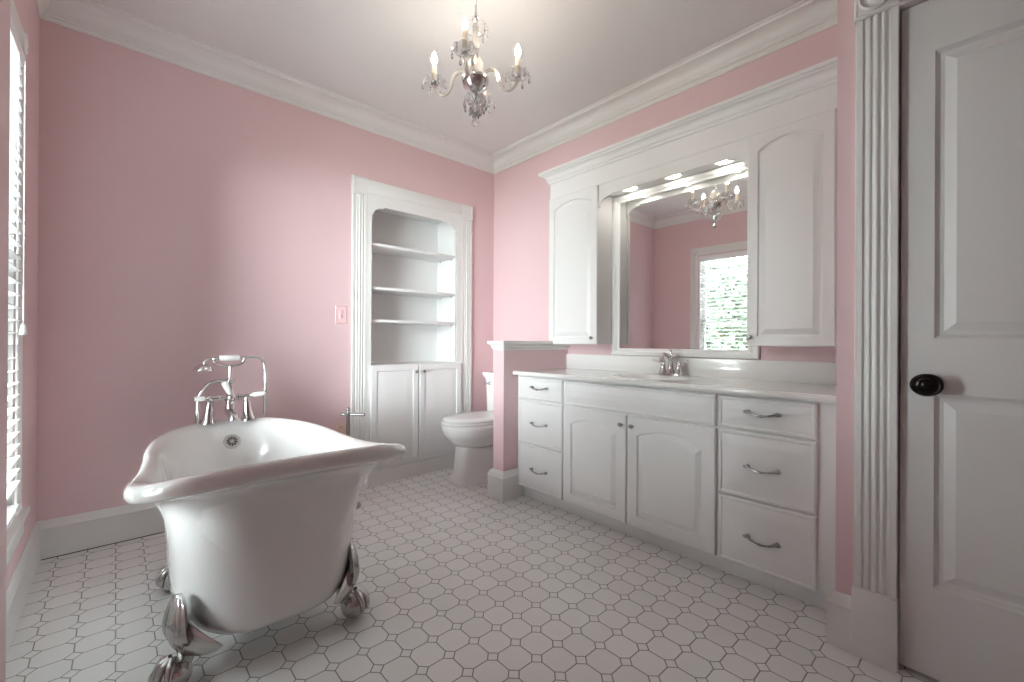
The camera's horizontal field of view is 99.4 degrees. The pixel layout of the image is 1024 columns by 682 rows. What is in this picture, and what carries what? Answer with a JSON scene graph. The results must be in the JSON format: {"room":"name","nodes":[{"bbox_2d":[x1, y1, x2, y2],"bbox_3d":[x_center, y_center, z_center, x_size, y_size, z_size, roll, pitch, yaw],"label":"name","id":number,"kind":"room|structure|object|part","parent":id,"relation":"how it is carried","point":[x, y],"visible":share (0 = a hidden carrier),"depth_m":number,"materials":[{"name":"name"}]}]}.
{"room":"bathroom","nodes":[
{"label":"bathroom","id":0,"kind":"room"},
{"bbox_2d":[0,0,9,681],"bbox_3d":[0.187,-0.292,-0.611,0.255,2.630,3.571,0,0,-42],"label":"wall","id":1,"kind":"structure","parent":0,"point":[4,4],"depth_m":0.77,"materials":[{"name":"pink paint"}]},
{"bbox_2d":[6,503,164,656],"bbox_3d":[0.089,0.935,0.581,1.467,0.179,5.199,0,0,-42],"label":"baseboard","id":2,"kind":"structure","parent":1,"relation":"attached to","point":[58,536],"depth_m":2.08,"materials":[{"name":"white paint"}]},
{"bbox_2d":[6,0,38,587],"bbox_3d":[-1.653,-0.299,1.317,0.130,2.630,1.758,0,0,-42],"label":"wall","id":3,"kind":"structure","parent":0,"point":[27,11],"depth_m":1.83,"materials":[{"name":"pink paint"}]},
{"bbox_2d":[6,0,29,567],"bbox_3d":[-1.505,-0.213,1.185,0.144,1.882,1.214,0,0,-42],"label":"window","id":4,"kind":"structure","parent":3,"relation":"in","point":[15,531],"depth_m":1.58,"materials":[{"name":"white paint"}]},
{"bbox_3d":[-1.516,-0.214,1.176,0.115,1.699,0.976,0,0,-42],"label":"frame","id":5,"kind":"part","parent":4,"relation":"part of","materials":[{"name":"white paint"}]},
{"bbox_2d":[7,12,26,528],"bbox_3d":[-1.470,-0.217,1.216,0.071,1.634,0.907,0,0,-42],"label":"window blind","id":6,"kind":"object","parent":4,"relation":"attached to","point":[16,51],"visible":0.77,"depth_m":1.48,"materials":[{"name":"white plastic"}]},
{"bbox_3d":[-1.481,0.592,1.209,0.050,0.017,0.907,0,0,-42],"label":"rail","id":7,"kind":"part","parent":6,"relation":"part of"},
{"bbox_3d":[-1.706,-0.200,1.463,0.053,1.576,0.002,0,0,-42],"label":"ladder cord","id":8,"kind":"part","parent":6,"relation":"part of","materials":[{"name":"white fabric"}]},
{"bbox_3d":[-1.723,-0.525,1.534,0.003,0.925,0.003,0,0,-42],"label":"pull cord","id":9,"kind":"part","parent":6,"relation":"part of","materials":[{"name":"white fabric"}]},
{"bbox_3d":[-1.501,0.682,1.192,0.121,0.093,1.214,0,0,-42],"label":"sill","id":10,"kind":"part","parent":4,"relation":"part of","materials":[{"name":"white paint"}]},
{"bbox_2d":[36,18,493,521],"bbox_3d":[-1.225,-0.294,2.984,3.009,2.630,0.130,0,0,-42],"label":"wall","id":11,"kind":"structure","parent":0,"point":[186,217],"depth_m":2.37,"materials":[{"name":"pink paint"}]},
{"bbox_2d":[41,532,162,559],"bbox_3d":[-1.643,1.017,2.497,1.448,0.003,0.003,0,0,-42],"label":"trim","id":12,"kind":"structure","parent":11,"relation":"attached to","point":[160,532],"depth_m":2.14,"materials":[{"name":"white wood"}]},
{"bbox_2d":[335,422,345,434],"bbox_3d":[-1.163,0.609,2.949,0.078,0.109,0.010,0,0,-42],"label":"wall outlet","id":13,"kind":"object","parent":11,"relation":"attached to","point":[339,427],"visible":0.56,"depth_m":2.95,"materials":[{"name":"beige plastic"}]},
{"bbox_2d":[335,306,346,323],"bbox_3d":[-1.158,-0.178,2.947,0.078,0.121,0.015,0,0,-42],"label":"light switch","id":14,"kind":"object","parent":11,"relation":"attached to","point":[340,311],"visible":1,"depth_m":2.95,"materials":[{"name":"pink plastic"}]},
{"bbox_2d":[95,0,801,152],"bbox_3d":[0.480,-1.640,1.123,3.009,0.074,5.747,0,0,-42],"label":"ceiling","id":15,"kind":"structure","parent":0,"point":[577,54],"depth_m":2.33,"materials":[{"name":"paint"}]},
{"bbox_2d":[422,0,530,126],"bbox_3d":[-0.166,-1.287,1.967,0.383,0.635,0.392,0,0,-37],"label":"chandelier","id":16,"kind":"object","parent":15,"relation":"hanging from","point":[475,81],"visible":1,"depth_m":1.94,"materials":[{"name":"clear glass"}]},
{"bbox_3d":[-0.357,-1.187,1.994,0.100,0.029,0.100,0,0,25],"label":"drip dish","id":17,"kind":"part","parent":16,"relation":"part of","materials":[{"name":"clear glass"}]},
{"bbox_3d":[-0.357,-1.300,1.994,0.025,0.059,0.025,0,0,-42],"label":"bulb","id":18,"kind":"part","parent":16,"relation":"part of","materials":[{"name":"white glass"}]},
{"bbox_3d":[-0.277,-1.175,1.983,0.175,0.116,0.017,0,0,8],"label":"arm","id":19,"kind":"part","parent":16,"relation":"part of","materials":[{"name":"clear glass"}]},
{"bbox_3d":[-0.193,-1.186,1.776,0.100,0.029,0.100,0,0,-20],"label":"drip dish","id":20,"kind":"part","parent":16,"relation":"part of","materials":[{"name":"clear glass"}]},
{"bbox_3d":[-0.192,-1.300,1.776,0.025,0.059,0.025,0,0,-42],"label":"bulb","id":21,"kind":"part","parent":16,"relation":"part of","materials":[{"name":"white glass"}]},
{"bbox_3d":[-0.181,-1.175,1.856,0.017,0.116,0.175,0,0,8],"label":"arm","id":22,"kind":"part","parent":16,"relation":"part of","materials":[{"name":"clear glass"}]},
{"bbox_3d":[-0.166,-1.143,1.967,0.125,0.112,0.125,0,0,-42],"label":"lamp shade","id":23,"kind":"part","parent":16,"relation":"part of","materials":[{"name":"clear glass"}]},
{"bbox_2d":[467,53,483,70],"bbox_3d":[-0.165,-1.250,1.967,0.076,0.100,0.076,0,0,-42],"label":"bulb","id":24,"kind":"object","parent":16,"relation":"on","point":[478,65],"depth_m":1.94,"materials":[{"name":"white glass"}]},
{"bbox_3d":[-0.166,-1.093,1.967,0.091,0.029,0.091,0,0,25],"label":"dish","id":25,"kind":"part","parent":16,"relation":"part of","materials":[{"name":"clear glass"}]},
{"bbox_3d":[-0.165,-1.378,1.968,0.045,0.132,0.045,0,0,-42],"label":"glass stem","id":26,"kind":"part","parent":16,"relation":"part of","materials":[{"name":"white"}]},
{"bbox_3d":[-0.165,-1.409,1.968,0.106,0.029,0.106,0,0,-20],"label":"dish","id":27,"kind":"part","parent":16,"relation":"part of","materials":[{"name":"clear glass"}]},
{"bbox_3d":[-0.139,-1.185,2.159,0.100,0.029,0.100,0,0,-20],"label":"drip dish","id":28,"kind":"part","parent":16,"relation":"part of","materials":[{"name":"clear glass"}]},
{"bbox_3d":[-0.054,-1.174,1.952,0.175,0.116,0.017,0,0,8],"label":"arm","id":29,"kind":"part","parent":16,"relation":"part of","materials":[{"name":"clear glass"}]},
{"bbox_3d":[0.026,-1.185,1.940,0.100,0.029,0.100,0,0,25],"label":"drip dish","id":30,"kind":"part","parent":16,"relation":"part of","materials":[{"name":"clear glass"}]},
{"bbox_3d":[0.026,-1.298,1.940,0.025,0.059,0.025,0,0,-42],"label":"bulb","id":31,"kind":"part","parent":16,"relation":"part of","materials":[{"name":"white glass"}]},
{"bbox_2d":[5,467,941,681],"bbox_3d":[0.465,1.055,1.119,3.009,0.056,5.747,0,0,-42],"label":"floor","id":32,"kind":"structure","parent":0,"point":[465,584],"depth_m":1.61,"materials":[{"name":"tile"}]},
{"bbox_2d":[123,417,405,681],"bbox_3d":[-1.037,0.668,1.775,0.792,0.704,1.506,0,0,-39],"label":"bathtub","id":33,"kind":"object","parent":32,"relation":"on","point":[258,514],"visible":1,"depth_m":1.33,"materials":[{"name":"ceramic"}]},
{"bbox_2d":[192,355,266,423],"bbox_3d":[-1.484,0.343,2.296,0.337,0.540,0.203,0,0,-42],"label":"faucet","id":34,"kind":"object","parent":33,"relation":"attached to","point":[208,417],"visible":0.95,"depth_m":2.26,"materials":[{"name":"silver metal"}]},
{"bbox_3d":[-1.484,0.245,2.259,0.047,0.073,0.032,0,0,-11],"label":"diverter lever","id":35,"kind":"part","parent":34,"relation":"part of","materials":[{"name":"white ceramic"}]},
{"bbox_3d":[-1.487,0.089,2.287,0.094,0.032,0.032,0,0,-42],"label":"porcelain handle","id":36,"kind":"part","parent":34,"relation":"part of","materials":[{"name":"white ceramic"}]},
{"bbox_3d":[-1.461,0.373,2.262,0.051,0.086,0.121,0,0,-42],"label":"spout","id":37,"kind":"part","parent":34,"relation":"part of","materials":[{"name":"silver metal"}]},
{"bbox_2d":[340,407,365,508],"bbox_3d":[-1.007,0.715,2.683,0.172,0.614,0.158,0,0,-42],"label":"toilet paper stand","id":38,"kind":"object","parent":32,"relation":"on","point":[348,413],"visible":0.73,"depth_m":2.67,"materials":[{"name":"silver metal"}]},
{"bbox_3d":[-1.012,0.706,2.678,0.034,0.595,0.034,0,0,-42],"label":"post","id":39,"kind":"part","parent":38,"relation":"part of","materials":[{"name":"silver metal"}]},
{"bbox_3d":[-0.982,0.453,2.695,0.157,0.021,0.053,0,0,0],"label":"roll arm","id":40,"kind":"part","parent":38,"relation":"part of","materials":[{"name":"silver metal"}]},
{"bbox_2d":[350,174,472,486],"bbox_3d":[-0.809,-0.060,3.430,1.034,2.168,0.358,0,0,-42],"label":"bookcase","id":41,"kind":"object","parent":32,"relation":"on","point":[411,251],"visible":0.93,"depth_m":3.43,"materials":[{"name":"white paint"}]},
{"bbox_3d":[-0.860,0.545,3.195,0.380,0.738,0.021,0,0,-42],"label":"door","id":42,"kind":"part","parent":41,"relation":"part of","materials":[{"name":"white paint"}]},
{"bbox_3d":[-0.835,-0.146,3.448,0.734,0.020,0.264,0,0,-42],"label":"shelf","id":43,"kind":"part","parent":41,"relation":"part of","materials":[{"name":"white paint"}]},
{"bbox_3d":[-0.834,-0.383,3.448,0.734,0.020,0.264,0,0,-42],"label":"shelf","id":44,"kind":"part","parent":41,"relation":"part of","materials":[{"name":"white paint"}]},
{"bbox_3d":[-0.832,-0.696,3.449,0.734,0.020,0.264,0,0,-42],"label":"shelf","id":45,"kind":"part","parent":41,"relation":"part of","materials":[{"name":"white paint"}]},
{"bbox_3d":[-0.727,-0.112,3.343,0.818,2.051,0.019,0,0,-42],"label":"frame","id":46,"kind":"part","parent":41,"relation":"part of","materials":[{"name":"white paint"}]},
{"bbox_3d":[-0.571,0.547,3.459,0.388,0.738,0.021,0,0,-42],"label":"door","id":47,"kind":"part","parent":41,"relation":"part of","materials":[{"name":"white paint"}]},
{"bbox_2d":[441,371,493,487],"bbox_3d":[-0.187,0.640,3.310,0.761,0.774,0.489,0,0,-42],"label":"toilet","id":48,"kind":"object","parent":32,"relation":"on","point":[471,433],"visible":0.55,"depth_m":3.11,"materials":[{"name":"white ceramic"}]},
{"bbox_3d":[-0.256,0.589,3.247,0.569,0.017,0.366,0,0,-42],"label":"seat","id":49,"kind":"part","parent":48,"relation":"part of","materials":[{"name":"plastic"}]},
{"bbox_3d":[-0.253,0.565,3.249,0.562,0.023,0.363,0,0,-42],"label":"lid","id":50,"kind":"part","parent":48,"relation":"part of","materials":[{"name":"plastic"}]},
{"bbox_3d":[0.000,0.289,3.479,0.260,0.069,0.489,0,0,-42],"label":"tank lid","id":51,"kind":"part","parent":48,"relation":"part of","materials":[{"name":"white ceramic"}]},
{"bbox_3d":[0.004,0.464,3.483,0.221,0.284,0.446,0,0,-42],"label":"tank","id":52,"kind":"part","parent":48,"relation":"part of","materials":[{"name":"white ceramic"}]},
{"bbox_2d":[518,375,835,609],"bbox_3d":[0.793,0.628,2.385,0.556,0.806,1.746,0,0,-42],"label":"vanity cabinet","id":53,"kind":"object","parent":32,"relation":"on","point":[742,486],"visible":0.98,"depth_m":1.97,"materials":[{"name":"white paint"}]},
{"bbox_3d":[0.158,0.814,2.695,0.034,0.024,0.154,0,0,-42],"label":"handle","id":54,"kind":"part","parent":53,"relation":"part of","materials":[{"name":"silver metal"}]},
{"bbox_3d":[0.159,0.522,2.695,0.034,0.024,0.154,0,0,-42],"label":"handle","id":55,"kind":"part","parent":53,"relation":"part of","materials":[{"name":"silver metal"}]},
{"bbox_3d":[0.160,0.296,2.695,0.034,0.024,0.154,0,0,-42],"label":"handle","id":56,"kind":"part","parent":53,"relation":"part of","materials":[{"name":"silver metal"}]},
{"bbox_3d":[0.172,0.804,2.718,0.020,0.281,0.376,0,0,-42],"label":"drawer","id":57,"kind":"part","parent":53,"relation":"part of","materials":[{"name":"white paint"}]},
{"bbox_3d":[0.174,0.518,2.718,0.020,0.277,0.376,0,0,-42],"label":"drawer","id":58,"kind":"part","parent":53,"relation":"part of","materials":[{"name":"white paint"}]},
{"bbox_3d":[0.175,0.303,2.719,0.020,0.138,0.376,0,0,-42],"label":"drawer","id":59,"kind":"part","parent":53,"relation":"part of","materials":[{"name":"white paint"}]},
{"bbox_3d":[0.452,0.665,2.412,0.020,0.562,0.426,0,0,-42],"label":"door","id":60,"kind":"part","parent":53,"relation":"part of","materials":[{"name":"white paint"}]},
{"bbox_3d":[0.751,0.666,2.084,0.020,0.562,0.447,0,0,-42],"label":"door","id":61,"kind":"part","parent":53,"relation":"part of","materials":[{"name":"white paint"}]},
{"bbox_2d":[513,354,835,402],"bbox_3d":[0.798,0.209,2.389,0.552,0.225,1.750,0,0,-42],"label":"countertop","id":62,"kind":"structure","parent":53,"relation":"on","point":[799,380],"depth_m":2.25,"materials":[{"name":"stone"}]},
{"bbox_2d":[652,350,687,375],"bbox_3d":[0.910,0.125,2.526,0.168,0.150,0.168,0,0,0],"label":"sink faucet","id":63,"kind":"object","parent":62,"relation":"on","point":[670,371],"visible":1,"depth_m":2.52,"materials":[{"name":"silver metal"}]},
{"bbox_3d":[0.895,0.152,2.573,0.056,0.077,0.056,0,0,-42],"label":"handle","id":64,"kind":"part","parent":63,"relation":"part of","materials":[{"name":"silver metal"}]},
{"bbox_3d":[0.879,0.096,2.493,0.127,0.061,0.046,0,0,-42],"label":"spout","id":65,"kind":"part","parent":63,"relation":"part of","materials":[{"name":"silver metal"}]},
{"bbox_3d":[0.927,0.194,2.537,0.048,0.011,0.147,0,0,-42],"label":"plate","id":66,"kind":"part","parent":63,"relation":"part of","materials":[{"name":"silver metal"}]},
{"bbox_3d":[0.960,0.152,2.501,0.056,0.077,0.056,0,0,-42],"label":"handle","id":67,"kind":"part","parent":63,"relation":"part of","materials":[{"name":"silver metal"}]},
{"bbox_3d":[1.008,0.817,1.761,0.034,0.024,0.142,0,0,-42],"label":"handle","id":68,"kind":"part","parent":53,"relation":"part of","materials":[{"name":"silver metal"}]},
{"bbox_3d":[1.009,0.525,1.761,0.034,0.024,0.142,0,0,-42],"label":"handle","id":69,"kind":"part","parent":53,"relation":"part of","materials":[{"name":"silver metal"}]},
{"bbox_3d":[1.011,0.299,1.762,0.034,0.024,0.142,0,0,-42],"label":"handle","id":70,"kind":"part","parent":53,"relation":"part of","materials":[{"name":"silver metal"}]},
{"bbox_3d":[1.030,0.807,1.776,0.020,0.281,0.362,0,0,-42],"label":"drawer","id":71,"kind":"part","parent":53,"relation":"part of","materials":[{"name":"white paint"}]},
{"bbox_3d":[1.031,0.521,1.777,0.020,0.277,0.362,0,0,-42],"label":"drawer","id":72,"kind":"part","parent":53,"relation":"part of","materials":[{"name":"white paint"}]},
{"bbox_3d":[1.032,0.306,1.777,0.020,0.138,0.362,0,0,-42],"label":"drawer","id":73,"kind":"part","parent":53,"relation":"part of","materials":[{"name":"white paint"}]},
{"bbox_2d":[493,350,567,471],"bbox_3d":[0.144,0.543,3.047,0.630,0.972,0.102,0,0,-42],"label":"wall","id":74,"kind":"structure","parent":0,"point":[505,400],"depth_m":2.85,"materials":[{"name":"pink paint"}]},
{"bbox_2d":[487,468,523,501],"bbox_3d":[0.132,0.936,3.037,0.659,0.186,0.159,0,0,-42],"label":"baseboard","id":75,"kind":"structure","parent":74,"relation":"attached to","point":[504,486],"depth_m":2.82,"materials":[{"name":"white paint"}]},
{"bbox_2d":[487,341,569,349],"bbox_3d":[0.135,0.031,3.038,0.662,0.060,0.166,0,0,-42],"label":"trim","id":76,"kind":"structure","parent":74,"relation":"on","point":[496,345],"depth_m":2.91,"materials":[{"name":"white paint"}]},
{"bbox_2d":[493,24,837,370],"bbox_3d":[0.807,-0.283,2.890,0.130,2.630,2.745,0,0,-42],"label":"wall","id":77,"kind":"structure","parent":0,"point":[521,196],"depth_m":3.38,"materials":[{"name":"pink paint"}]},
{"bbox_2d":[35,0,837,173],"bbox_3d":[0.576,-1.543,1.016,2.748,0.119,5.199,0,0,-42],"label":"trim","id":78,"kind":"structure","parent":77,"relation":"attached to","point":[801,20],"depth_m":2.51,"materials":[{"name":"white paint"}]},
{"bbox_2d":[549,185,611,343],"bbox_3d":[0.466,-0.552,3.002,0.223,1.148,0.422,0,0,-42],"label":"upper cabinet","id":79,"kind":"object","parent":77,"relation":"attached to","point":[580,231],"visible":0.95,"depth_m":2.90,"materials":[{"name":"white paint"}]},
{"bbox_2d":[611,161,759,358],"bbox_3d":[0.981,-0.432,2.588,0.020,1.052,0.906,0,0,-42],"label":"wall mirror","id":80,"kind":"object","parent":77,"relation":"attached to","point":[679,247],"visible":0.76,"depth_m":2.55,"materials":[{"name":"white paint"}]},
{"bbox_2d":[538,56,837,207],"bbox_3d":[0.892,-1.030,2.524,0.244,0.338,1.826,0,0,-42],"label":"valance","id":81,"kind":"object","parent":77,"relation":"attached to","point":[691,144],"visible":0.9,"depth_m":2.31,"materials":[{"name":"white paint"}]},
{"bbox_2d":[623,186,638,191],"bbox_3d":[0.742,-0.957,2.735,0.108,0.015,0.108,0,0,-42],"label":"recessed light","id":82,"kind":"object","parent":81,"relation":"attached to","point":[637,187],"visible":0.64,"depth_m":2.73,"materials":[{"name":"white paint"}]},
{"bbox_2d":[664,173,681,178],"bbox_3d":[0.933,-0.956,2.526,0.108,0.015,0.108,0,0,-42],"label":"recessed light","id":83,"kind":"object","parent":81,"relation":"attached to","point":[678,175],"visible":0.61,"depth_m":2.52,"materials":[{"name":"white paint"}]},
{"bbox_2d":[715,160,733,164],"bbox_3d":[1.127,-0.955,2.312,0.108,0.015,0.108,0,0,-42],"label":"recessed light","id":84,"kind":"object","parent":81,"relation":"attached to","point":[725,161],"visible":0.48,"depth_m":2.32,"materials":[{"name":"white paint"}]},
{"bbox_2d":[566,354,835,384],"bbox_3d":[0.997,0.150,2.568,0.018,0.104,1.749,0,0,-42],"label":"backsplash","id":85,"kind":"structure","parent":77,"relation":"attached to","point":[771,370],"depth_m":2.37,"materials":[{"name":"stone"}]},
{"bbox_2d":[747,108,836,346],"bbox_3d":[1.362,-0.548,2.018,0.223,1.148,0.443,0,0,-42],"label":"upper cabinet","id":86,"kind":"object","parent":77,"relation":"attached to","point":[792,201],"visible":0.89,"depth_m":1.98,"materials":[{"name":"white paint"}]},
{"bbox_2d":[825,585,850,652],"bbox_3d":[1.154,0.942,1.511,0.155,0.179,0.077,0,0,-42],"label":"baseboard","id":87,"kind":"structure","parent":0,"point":[838,604],"depth_m":1.46,"materials":[{"name":"white paint"}]},
{"bbox_2d":[835,0,855,595],"bbox_3d":[1.371,-0.282,1.689,0.654,2.630,0.050,0,0,-42],"label":"wall","id":88,"kind":"structure","parent":0,"point":[846,84],"depth_m":1.47,"materials":[{"name":"pink paint"}]},
{"bbox_2d":[851,0,927,673],"bbox_3d":[1.505,-0.068,1.109,0.151,2.201,0.993,0,0,-42],"label":"door frame","id":89,"kind":"structure","parent":88,"relation":"attached to","point":[877,36],"depth_m":1.39,"materials":[{"name":"white paint"}]},
{"bbox_2d":[899,0,1023,681],"bbox_3d":[1.479,-0.011,1.087,0.117,2.065,0.770,0,0,-42],"label":"door","id":90,"kind":"structure","parent":88,"relation":"in","point":[962,369],"depth_m":1.27,"materials":[{"name":"paint"}]},
{"bbox_3d":[1.246,0.132,1.305,0.066,0.067,0.074,0,0,-42],"label":"knob","id":91,"kind":"part","parent":90,"relation":"part of","materials":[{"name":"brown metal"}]},
{"bbox_3d":[1.494,0.455,1.101,0.028,0.589,0.611,0,0,-42],"label":"panel","id":92,"kind":"part","parent":90,"relation":"part of","materials":[{"name":"paint"}]},
{"bbox_3d":[1.499,-0.445,1.102,0.028,0.878,0.611,0,0,-42],"label":"panel","id":93,"kind":"part","parent":90,"relation":"part of","materials":[{"name":"paint"}]}
]}

